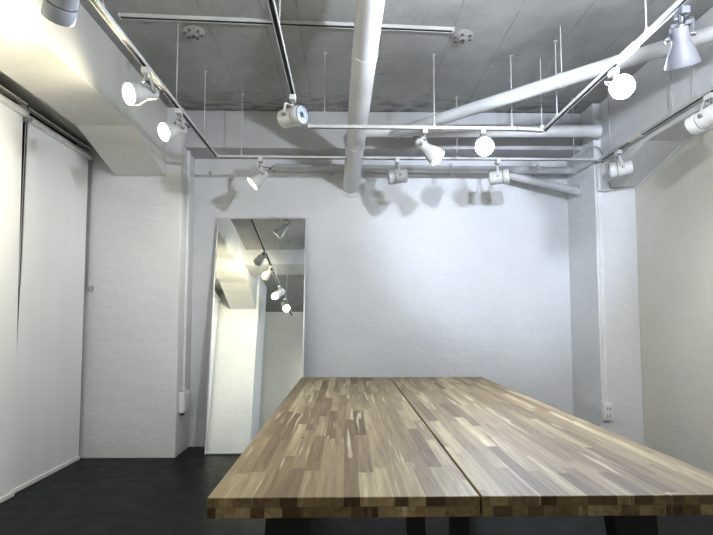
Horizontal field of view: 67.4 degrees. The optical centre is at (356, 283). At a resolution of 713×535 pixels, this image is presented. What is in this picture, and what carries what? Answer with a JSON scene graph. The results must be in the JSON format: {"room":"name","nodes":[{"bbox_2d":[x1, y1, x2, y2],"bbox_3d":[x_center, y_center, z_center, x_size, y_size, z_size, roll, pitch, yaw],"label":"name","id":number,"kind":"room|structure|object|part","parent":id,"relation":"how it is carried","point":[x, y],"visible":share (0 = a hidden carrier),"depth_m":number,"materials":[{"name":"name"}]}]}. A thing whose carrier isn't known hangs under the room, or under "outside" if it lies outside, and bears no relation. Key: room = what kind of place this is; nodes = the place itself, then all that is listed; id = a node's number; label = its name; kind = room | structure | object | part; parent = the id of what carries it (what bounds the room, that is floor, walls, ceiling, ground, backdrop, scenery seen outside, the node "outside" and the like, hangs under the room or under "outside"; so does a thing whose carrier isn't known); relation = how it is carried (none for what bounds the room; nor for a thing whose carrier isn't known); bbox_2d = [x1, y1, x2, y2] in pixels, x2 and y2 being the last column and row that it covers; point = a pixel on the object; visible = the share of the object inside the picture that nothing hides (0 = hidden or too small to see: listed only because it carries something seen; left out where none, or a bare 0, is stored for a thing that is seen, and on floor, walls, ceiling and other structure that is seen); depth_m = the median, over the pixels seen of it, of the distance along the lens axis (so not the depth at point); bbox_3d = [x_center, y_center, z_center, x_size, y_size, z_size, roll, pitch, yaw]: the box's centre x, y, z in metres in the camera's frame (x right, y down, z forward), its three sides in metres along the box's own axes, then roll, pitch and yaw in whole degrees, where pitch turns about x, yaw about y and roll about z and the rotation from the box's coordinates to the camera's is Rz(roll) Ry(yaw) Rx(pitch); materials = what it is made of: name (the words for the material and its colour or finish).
{"room":"studio room","nodes":[
{"label":"studio room","id":0,"kind":"room"},
{"bbox_2d":[0,71,89,143],"bbox_3d":[-2.198,-1.469,2.789,0.390,0.330,3.550,0,-4,-1],"label":"trim","id":1,"kind":"structure","parent":0,"point":[34,103],"depth_m":3.76,"materials":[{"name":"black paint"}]},
{"bbox_2d":[0,85,28,502],"bbox_3d":[-2.199,0.039,2.891,0.072,2.574,1.278,0,-4,-1],"label":"roller blind","id":2,"kind":"object","parent":1,"relation":"hanging from","point":[12,115],"visible":1,"depth_m":3.39,"materials":[{"name":"fabric"}]},
{"bbox_3d":[-2.194,-1.234,2.951,0.040,0.012,1.225,0,-4,-1],"label":"head rail","id":3,"kind":"part","parent":2,"relation":"part of","materials":[{"name":"white metal"}]},
{"bbox_3d":[-2.200,-0.548,3.523,0.009,1.128,0.009,-2,-4,21],"label":"pull chain","id":4,"kind":"part","parent":2,"relation":"part of","materials":[{"name":"metal"}]},
{"bbox_3d":[-2.195,-0.547,3.535,0.009,1.128,0.009,-2,-4,21],"label":"pull chain","id":5,"kind":"part","parent":2,"relation":"part of","materials":[{"name":"metal"}]},
{"bbox_2d":[0,0,166,175],"bbox_3d":[-1.793,-1.331,2.787,0.420,0.604,3.550,0,-4,-1],"label":"beam","id":6,"kind":"structure","parent":0,"point":[78,71],"depth_m":3.32,"materials":[{"name":"white paint"}]},
{"bbox_2d":[0,447,712,534],"bbox_3d":[0.000,1.300,1.716,4.950,0.100,6.400,0,-4,-1],"label":"floor","id":7,"kind":"structure","parent":0,"point":[88,496],"depth_m":3.08,"materials":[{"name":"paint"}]},
{"bbox_2d":[204,217,306,453],"bbox_3d":[-0.869,0.416,4.717,0.820,2.070,0.305,0,-4,-1],"label":"leaning mirror","id":8,"kind":"object","parent":7,"relation":"on","point":[256,359],"visible":0.76,"depth_m":4.72,"materials":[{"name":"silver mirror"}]},
{"bbox_2d":[207,377,712,534],"bbox_3d":[0.266,0.925,2.398,1.237,0.740,2.480,0,-4,-1],"label":"table","id":9,"kind":"object","parent":7,"relation":"on","point":[415,449],"visible":1,"depth_m":1.48,"materials":[{"name":"brown wood"}]},
{"bbox_3d":[-0.188,0.874,1.340,0.162,0.698,0.060,0,-4,-1],"label":"leg","id":10,"kind":"part","parent":9,"relation":"part of","materials":[{"name":"black metal"}]},
{"bbox_3d":[0.192,0.898,1.697,0.084,0.698,0.040,0,-4,-1],"label":"leg","id":11,"kind":"part","parent":9,"relation":"part of","materials":[{"name":"black metal"}]},
{"bbox_3d":[0.324,0.899,1.700,0.084,0.698,0.040,0,-4,-1],"label":"leg","id":12,"kind":"part","parent":9,"relation":"part of","materials":[{"name":"black metal"}]},
{"bbox_3d":[0.719,0.875,1.358,0.162,0.698,0.060,0,-4,-1],"label":"leg","id":13,"kind":"part","parent":9,"relation":"part of","materials":[{"name":"black metal"}]},
{"bbox_2d":[189,159,573,446],"bbox_3d":[-0.062,-0.007,4.962,4.950,2.950,0.100,0,-4,-1],"label":"wall","id":14,"kind":"structure","parent":0,"point":[428,274],"depth_m":4.93,"materials":[{"name":"white paint"}]},
{"bbox_2d":[77,107,194,457],"bbox_3d":[-1.962,-0.027,4.675,0.940,2.950,0.400,0,-4,-1],"label":"column","id":15,"kind":"structure","parent":14,"relation":"attached to","point":[132,370],"depth_m":4.47,"materials":[{"name":"white paint"}]},
{"bbox_2d":[178,390,190,414],"bbox_3d":[-1.466,1.017,4.574,0.050,0.190,0.200,0,-4,-1],"label":"switch box","id":16,"kind":"object","parent":15,"relation":"attached to","point":[185,396],"visible":1,"depth_m":4.50,"materials":[{"name":"white plastic"}]},
{"bbox_3d":[-1.444,1.008,4.575,0.005,0.140,0.170,0,-4,-1],"label":"plate","id":17,"kind":"part","parent":16,"relation":"part of","materials":[{"name":"white plastic"}]},
{"bbox_2d":[182,151,190,389],"bbox_3d":[-1.481,-0.292,4.683,0.020,2.420,0.045,0,-4,-1],"label":"conduit","id":18,"kind":"object","parent":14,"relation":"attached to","point":[189,152],"visible":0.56,"depth_m":4.66,"materials":[{"name":"white plastic"}]},
{"bbox_2d":[339,0,384,197],"bbox_3d":[0.040,-1.219,3.548,0.210,0.654,2.935,0,-4,-4],"label":"ceiling pipe","id":19,"kind":"object","parent":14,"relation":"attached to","point":[368,13],"visible":1,"depth_m":3.29,"materials":[{"name":"white metal"}]},
{"bbox_2d":[185,111,581,159],"bbox_3d":[0.242,-1.329,4.842,3.470,0.330,0.330,0,-4,-1],"label":"beam","id":20,"kind":"structure","parent":14,"relation":"attached to","point":[262,134],"depth_m":4.68,"materials":[{"name":"paint"}]},
{"bbox_2d":[271,163,572,175],"bbox_3d":[0.599,-1.047,4.926,2.752,0.087,0.138,0,-4,-1],"label":"pipe","id":21,"kind":"object","parent":14,"relation":"attached to","point":[330,167],"visible":1,"depth_m":4.87,"materials":[{"name":"white metal"}]},
{"bbox_2d":[509,172,581,197],"bbox_3d":[1.648,-0.881,4.848,0.715,0.258,0.234,0,-4,6],"label":"pipe","id":22,"kind":"object","parent":14,"relation":"attached to","point":[577,191],"visible":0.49,"depth_m":4.75,"materials":[{"name":"white metal"}]},
{"bbox_2d":[597,192,607,402],"bbox_3d":[2.018,0.104,4.386,0.036,1.730,0.014,0,-4,-1],"label":"conduit","id":23,"kind":"object","parent":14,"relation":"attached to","point":[602,279],"visible":1,"depth_m":4.38,"materials":[{"name":"white plastic"}]},
{"bbox_2d":[595,163,610,191],"bbox_3d":[2.043,-0.876,4.426,0.100,0.230,0.070,0,-4,-1],"label":"junction box","id":24,"kind":"object","parent":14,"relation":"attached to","point":[601,186],"visible":0.75,"depth_m":4.40,"materials":[{"name":"white plastic"}]},
{"bbox_2d":[585,146,602,162],"bbox_3d":[1.968,-1.064,4.421,0.155,0.145,0.034,0,-4,-3],"label":"cable","id":25,"kind":"object","parent":24,"relation":"attached to","point":[593,146],"visible":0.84,"depth_m":4.43,"materials":[{"name":"white plastic"}]},
{"bbox_3d":[2.044,-0.878,4.397,0.090,0.216,0.008,0,-4,-1],"label":"plate","id":26,"kind":"part","parent":24,"relation":"part of","materials":[{"name":"grey paint"}]},
{"bbox_2d":[602,403,612,420],"bbox_3d":[2.023,1.036,4.309,0.074,0.140,0.042,0,-4,-1],"label":"wall socket","id":27,"kind":"object","parent":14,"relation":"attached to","point":[607,408],"visible":1,"depth_m":4.29,"materials":[{"name":"white plastic"}]},
{"bbox_3d":[2.027,1.034,4.294,0.067,0.124,0.008,0,-4,-1],"label":"plate","id":28,"kind":"part","parent":27,"relation":"part of","materials":[{"name":"white plastic"}]},
{"bbox_2d":[80,0,712,113],"bbox_3d":[0.000,-1.743,1.923,4.950,0.100,6.400,0,-4,-1],"label":"ceiling","id":29,"kind":"structure","parent":0,"point":[237,59],"depth_m":3.60,"materials":[{"name":"concrete"}]},
{"bbox_2d":[89,0,217,157],"bbox_3d":[-1.076,-1.402,2.332,0.037,0.526,3.927,0,-4,-1],"label":"track","id":30,"kind":"object","parent":29,"relation":"hanging from","point":[97,4],"visible":1,"depth_m":2.86,"materials":[{"name":"white metal"}]},
{"bbox_2d":[41,0,86,26],"bbox_3d":[-1.071,-1.057,1.948,0.201,0.211,0.148,-3,-5,35],"label":"spotlight","id":31,"kind":"object","parent":30,"relation":"hanging from","point":[64,13],"visible":1,"depth_m":1.94,"materials":[{"name":"grey paint"}]},
{"bbox_2d":[122,66,162,105],"bbox_3d":[-1.125,-1.007,2.791,0.169,0.196,0.193,0,-4,-1],"label":"spotlight","id":32,"kind":"object","parent":30,"relation":"hanging from","point":[134,94],"visible":1,"depth_m":2.75,"materials":[{"name":"white paint"}]},
{"bbox_3d":[-1.151,-0.971,2.748,0.090,0.099,0.086,0,-4,-1],"label":"bulb","id":33,"kind":"part","parent":32,"relation":"part of","materials":[{"name":"white glass"}]},
{"bbox_2d":[158,108,189,141],"bbox_3d":[-1.141,-0.969,3.323,0.168,0.200,0.183,0,-4,-1],"label":"spotlight","id":34,"kind":"object","parent":30,"relation":"hanging from","point":[167,131],"visible":1,"depth_m":3.28,"materials":[{"name":"white paint"}]},
{"bbox_3d":[-1.167,-0.930,3.284,0.090,0.097,0.085,0,-4,-1],"label":"bulb","id":35,"kind":"part","parent":34,"relation":"part of","materials":[{"name":"white glass"}]},
{"bbox_3d":[-1.096,-1.348,3.271,0.028,0.506,0.028,0,-4,-1],"label":"hanging rod","id":36,"kind":"part","parent":30,"relation":"part of","materials":[{"name":"white metal"}]},
{"bbox_3d":[-1.109,-1.304,3.909,0.028,0.506,0.028,0,-4,-1],"label":"hanging rod","id":37,"kind":"part","parent":30,"relation":"part of","materials":[{"name":"white metal"}]},
{"bbox_2d":[181,25,204,39],"bbox_3d":[-1.029,-1.576,3.376,0.144,0.037,0.144,0,-4,-1],"label":"junction box","id":38,"kind":"object","parent":29,"relation":"in","point":[191,31],"visible":1,"depth_m":3.35,"materials":[{"name":"white metal"}]},
{"bbox_2d":[267,0,295,95],"bbox_3d":[-0.351,-1.412,2.175,0.032,0.526,1.984,0,-4,-1],"label":"track","id":39,"kind":"object","parent":29,"relation":"hanging from","point":[271,3],"visible":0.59,"depth_m":2.50,"materials":[{"name":"metal"}]},
{"bbox_2d":[277,94,308,127],"bbox_3d":[-0.370,-0.993,3.093,0.157,0.182,0.148,-3,-5,35],"label":"spotlight","id":40,"kind":"object","parent":39,"relation":"hanging from","point":[296,115],"visible":1,"depth_m":3.06,"materials":[{"name":"white paint"}]},
{"bbox_2d":[118,12,454,33],"bbox_3d":[-0.404,-1.590,3.266,2.032,0.026,0.038,0,-4,-4],"label":"track","id":41,"kind":"object","parent":29,"relation":"attached to","point":[127,16],"visible":1,"depth_m":3.25,"materials":[{"name":"white metal"}]},
{"bbox_2d":[218,94,598,161],"bbox_3d":[0.437,-1.264,4.345,3.084,0.526,0.032,0,-4,-2],"label":"track","id":42,"kind":"object","parent":29,"relation":"hanging from","point":[241,155],"visible":0.97,"depth_m":4.32,"materials":[{"name":"white metal"}]},
{"bbox_3d":[-0.923,-1.277,4.306,0.028,0.506,0.028,0,-4,-1],"label":"hanging rod","id":43,"kind":"part","parent":42,"relation":"part of","materials":[{"name":"white metal"}]},
{"bbox_2d":[247,157,270,189],"bbox_3d":[-0.776,-0.873,4.261,0.189,0.263,0.124,1,-4,-18],"label":"spotlight","id":44,"kind":"object","parent":42,"relation":"hanging from","point":[256,180],"visible":1,"depth_m":4.23,"materials":[{"name":"white paint"}]},
{"bbox_2d":[387,158,407,184],"bbox_3d":[0.328,-0.895,4.285,0.163,0.216,0.171,0,-4,-1],"label":"spotlight","id":45,"kind":"object","parent":42,"relation":"hanging from","point":[395,176],"visible":1,"depth_m":4.23,"materials":[{"name":"white paint"}]},
{"bbox_3d":[0.437,-1.013,4.328,3.060,0.018,0.028,0,-4,-2],"label":"track rail","id":46,"kind":"part","parent":42,"relation":"part of","materials":[{"name":"white metal"}]},
{"bbox_2d":[489,159,509,184],"bbox_3d":[1.151,-0.897,4.304,0.160,0.209,0.180,-1,-4,18],"label":"spotlight","id":47,"kind":"object","parent":42,"relation":"hanging from","point":[495,177],"visible":1,"depth_m":4.25,"materials":[{"name":"white paint"}]},
{"bbox_3d":[1.776,-1.272,4.385,0.028,0.506,0.028,0,-4,-1],"label":"hanging rod","id":48,"kind":"part","parent":42,"relation":"part of","materials":[{"name":"white metal"}]},
{"bbox_2d":[307,52,516,131],"bbox_3d":[0.380,-1.310,3.658,1.424,0.528,0.032,0,-4,-2],"label":"track","id":49,"kind":"object","parent":29,"relation":"hanging from","point":[309,126],"visible":1,"depth_m":3.63,"materials":[{"name":"white metal"}]},
{"bbox_3d":[-0.216,-1.323,3.641,0.028,0.504,0.028,0,-4,-1],"label":"hanging rod","id":50,"kind":"part","parent":49,"relation":"part of","materials":[{"name":"white metal"}]},
{"bbox_3d":[0.380,-1.060,3.641,1.400,0.022,0.028,0,-4,-2],"label":"track rail","id":51,"kind":"part","parent":49,"relation":"part of","materials":[{"name":"white metal"}]},
{"bbox_2d":[413,128,444,165],"bbox_3d":[0.489,-0.919,3.613,0.217,0.259,0.124,-2,-4,28],"label":"spotlight","id":52,"kind":"object","parent":49,"relation":"hanging from","point":[433,154],"visible":1,"depth_m":3.58,"materials":[{"name":"white metal"}]},
{"bbox_3d":[0.527,-0.857,3.584,0.095,0.094,0.101,0,-4,-1],"label":"bulb","id":53,"kind":"part","parent":52,"relation":"part of","materials":[{"name":"white glass"}]},
{"bbox_3d":[0.530,-1.322,3.664,0.028,0.504,0.028,0,-4,-1],"label":"hanging rod","id":54,"kind":"part","parent":49,"relation":"part of","materials":[{"name":"white metal"}]},
{"bbox_2d":[475,129,493,155],"bbox_3d":[0.874,-0.948,3.633,0.124,0.200,0.214,-1,-4,17],"label":"spotlight","id":55,"kind":"object","parent":49,"relation":"hanging from","point":[484,146],"visible":1,"depth_m":3.55,"materials":[{"name":"white paint"}]},
{"bbox_3d":[0.854,-0.913,3.572,0.106,0.105,0.093,0,-4,-1],"label":"bulb","id":56,"kind":"part","parent":55,"relation":"part of","materials":[{"name":"white glass"}]},
{"bbox_3d":[1.065,-1.321,3.680,0.028,0.504,0.028,0,-4,-1],"label":"hanging rod","id":57,"kind":"part","parent":49,"relation":"part of","materials":[{"name":"white metal"}]},
{"bbox_2d":[451,29,473,43],"bbox_3d":[0.680,-1.572,3.429,0.144,0.037,0.144,0,-4,-1],"label":"junction box","id":58,"kind":"object","parent":29,"relation":"in","point":[463,36],"visible":1,"depth_m":3.40,"materials":[{"name":"white metal"}]},
{"bbox_2d":[394,24,712,137],"bbox_3d":[1.201,-1.396,3.362,2.461,0.397,0.094,-4,-5,44],"label":"ceiling pipe","id":59,"kind":"object","parent":29,"relation":"hanging from","point":[704,35],"visible":0.95,"depth_m":3.30,"materials":[{"name":"white metal"}]},
{"bbox_2d":[516,0,688,132],"bbox_3d":[1.237,-1.395,2.422,0.220,0.528,2.619,0,-4,-2],"label":"track","id":60,"kind":"object","parent":29,"relation":"hanging from","point":[666,15],"visible":0.99,"depth_m":2.75,"materials":[{"name":"white metal"}]},
{"bbox_3d":[1.280,-1.318,3.709,0.040,0.505,0.040,0,-4,-1],"label":"hanging rod","id":61,"kind":"part","parent":60,"relation":"part of","materials":[{"name":"white metal"}]},
{"bbox_3d":[1.301,-1.333,3.485,0.028,0.506,0.028,0,-4,-1],"label":"hanging rod","id":62,"kind":"part","parent":60,"relation":"part of","materials":[{"name":"white metal"}]},
{"bbox_2d":[604,67,635,98],"bbox_3d":[1.402,-1.030,2.820,0.135,0.146,0.243,-3,-5,37],"label":"spotlight","id":63,"kind":"object","parent":60,"relation":"hanging from","point":[622,86],"visible":1,"depth_m":2.75,"materials":[{"name":"white paint"}]},
{"bbox_3d":[1.378,-1.021,2.780,0.102,0.103,0.096,0,-4,-1],"label":"bulb","id":64,"kind":"part","parent":63,"relation":"part of","materials":[{"name":"white glass"}]},
{"bbox_3d":[1.329,-1.402,2.468,0.028,0.506,0.028,0,-4,-1],"label":"hanging rod","id":65,"kind":"part","parent":60,"relation":"part of","materials":[{"name":"white metal"}]},
{"bbox_2d":[665,5,700,70],"bbox_3d":[1.347,-1.009,2.218,0.145,0.270,0.146,0,-4,-1],"label":"spotlight","id":66,"kind":"object","parent":60,"relation":"hanging from","point":[682,53],"visible":1,"depth_m":2.17,"materials":[{"name":"grey paint"}]},
{"bbox_3d":[1.332,-1.070,2.187,0.018,0.045,0.096,-4,-5,43],"label":"power cord","id":67,"kind":"part","parent":66,"relation":"part of","materials":[{"name":"silver metal"}]},
{"bbox_2d":[599,16,712,160],"bbox_3d":[2.029,-1.375,2.705,0.034,0.528,3.354,0,-4,-1],"label":"track","id":68,"kind":"object","parent":29,"relation":"hanging from","point":[695,99],"visible":0.88,"depth_m":3.48,"materials":[{"name":"white metal"}]},
{"bbox_3d":[1.995,-1.282,4.226,0.028,0.506,0.028,0,-4,-1],"label":"hanging rod","id":69,"kind":"part","parent":68,"relation":"part of","materials":[{"name":"white metal"}]},
{"bbox_2d":[608,149,633,177],"bbox_3d":[2.003,-0.910,4.059,0.169,0.217,0.164,-2,-4,24],"label":"spotlight","id":70,"kind":"object","parent":68,"relation":"hanging from","point":[621,168],"visible":1,"depth_m":4.01,"materials":[{"name":"white metal"}]},
{"bbox_3d":[2.029,-1.125,2.688,0.028,0.018,3.330,0,-4,-1],"label":"track rail","id":71,"kind":"part","parent":68,"relation":"part of","materials":[{"name":"white metal"}]},
{"bbox_3d":[2.013,-1.337,3.426,0.028,0.506,0.028,0,-4,-1],"label":"hanging rod","id":72,"kind":"part","parent":68,"relation":"part of","materials":[{"name":"white metal"}]},
{"bbox_3d":[2.018,-1.352,3.206,0.028,0.506,0.028,0,-4,-1],"label":"hanging rod","id":73,"kind":"part","parent":68,"relation":"part of","materials":[{"name":"white metal"}]},
{"bbox_2d":[684,92,712,135],"bbox_3d":[1.981,-0.970,3.010,0.210,0.239,0.194,0,-4,-1],"label":"spotlight","id":74,"kind":"object","parent":68,"relation":"hanging from","point":[697,123],"visible":1,"depth_m":3.01,"materials":[{"name":"white metal"}]},
{"bbox_2d":[366,124,601,137],"bbox_3d":[1.004,-1.244,4.365,1.975,0.115,0.106,0,-4,-1],"label":"ceiling pipe","id":75,"kind":"object","parent":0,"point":[555,130],"visible":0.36,"depth_m":4.33,"materials":[{"name":"white metal"}]},
{"bbox_2d":[635,129,712,473],"bbox_3d":[2.424,-0.218,1.867,0.100,2.950,6.200,0,-4,-1],"label":"wall","id":76,"kind":"structure","parent":0,"point":[674,205],"depth_m":3.89,"materials":[{"name":"beige paint"}]},
{"bbox_2d":[567,104,643,444],"bbox_3d":[2.149,-0.027,4.681,0.340,2.950,0.550,0,-4,-1],"label":"column","id":77,"kind":"structure","parent":76,"relation":"attached to","point":[619,233],"depth_m":4.44,"materials":[{"name":"white paint"}]},
{"bbox_2d":[600,7,712,187],"bbox_3d":[2.224,-1.294,2.463,0.280,0.724,4.050,0,-4,-1],"label":"beam","id":78,"kind":"structure","parent":76,"relation":"attached to","point":[650,101],"depth_m":3.80,"materials":[{"name":"white paint"}]},
{"bbox_2d":[611,126,712,189],"bbox_3d":[2.222,-0.986,2.792,0.270,0.188,3.349,0,-4,-1],"label":"trim","id":79,"kind":"structure","parent":76,"relation":"attached to","point":[711,127],"depth_m":4.05,"materials":[{"name":"white paint"}]},
{"bbox_3d":[-2.425,-0.225,1.772,0.100,2.950,6.200,0,-4,-1],"label":"wall","id":80,"kind":"structure","parent":0,"visible":0},
{"bbox_2d":[17,113,76,332],"bbox_3d":[-2.363,0.004,2.700,0.060,2.620,3.480,0,-4,-1],"label":"window","id":81,"kind":"structure","parent":80,"relation":"in","point":[30,114],"depth_m":3.85,"materials":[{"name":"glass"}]},
{"bbox_2d":[13,107,92,492],"bbox_3d":[-2.235,0.114,3.990,0.097,2.574,0.932,0,-4,-1],"label":"roller blind","id":82,"kind":"object","parent":81,"relation":"attached to","point":[51,296],"visible":0.98,"depth_m":3.91,"materials":[{"name":"fabric"}]},
{"bbox_3d":[-2.244,-1.157,4.075,0.040,0.012,0.890,0,-4,-1],"label":"head rail","id":83,"kind":"part","parent":82,"relation":"part of","materials":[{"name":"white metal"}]},
{"bbox_3d":[-2.246,-0.507,4.474,0.009,1.080,0.009,2,-4,-24],"label":"pull chain","id":84,"kind":"part","parent":82,"relation":"part of","materials":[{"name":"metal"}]},
{"bbox_3d":[-2.240,-0.506,4.486,0.009,1.080,0.009,2,-4,-24],"label":"pull chain","id":85,"kind":"part","parent":82,"relation":"part of","materials":[{"name":"metal"}]},
{"bbox_3d":[-2.353,-1.278,2.788,0.040,0.050,3.480,0,-4,-1],"label":"frame","id":86,"kind":"part","parent":81,"relation":"part of","materials":[{"name":"white metal"}]}
]}

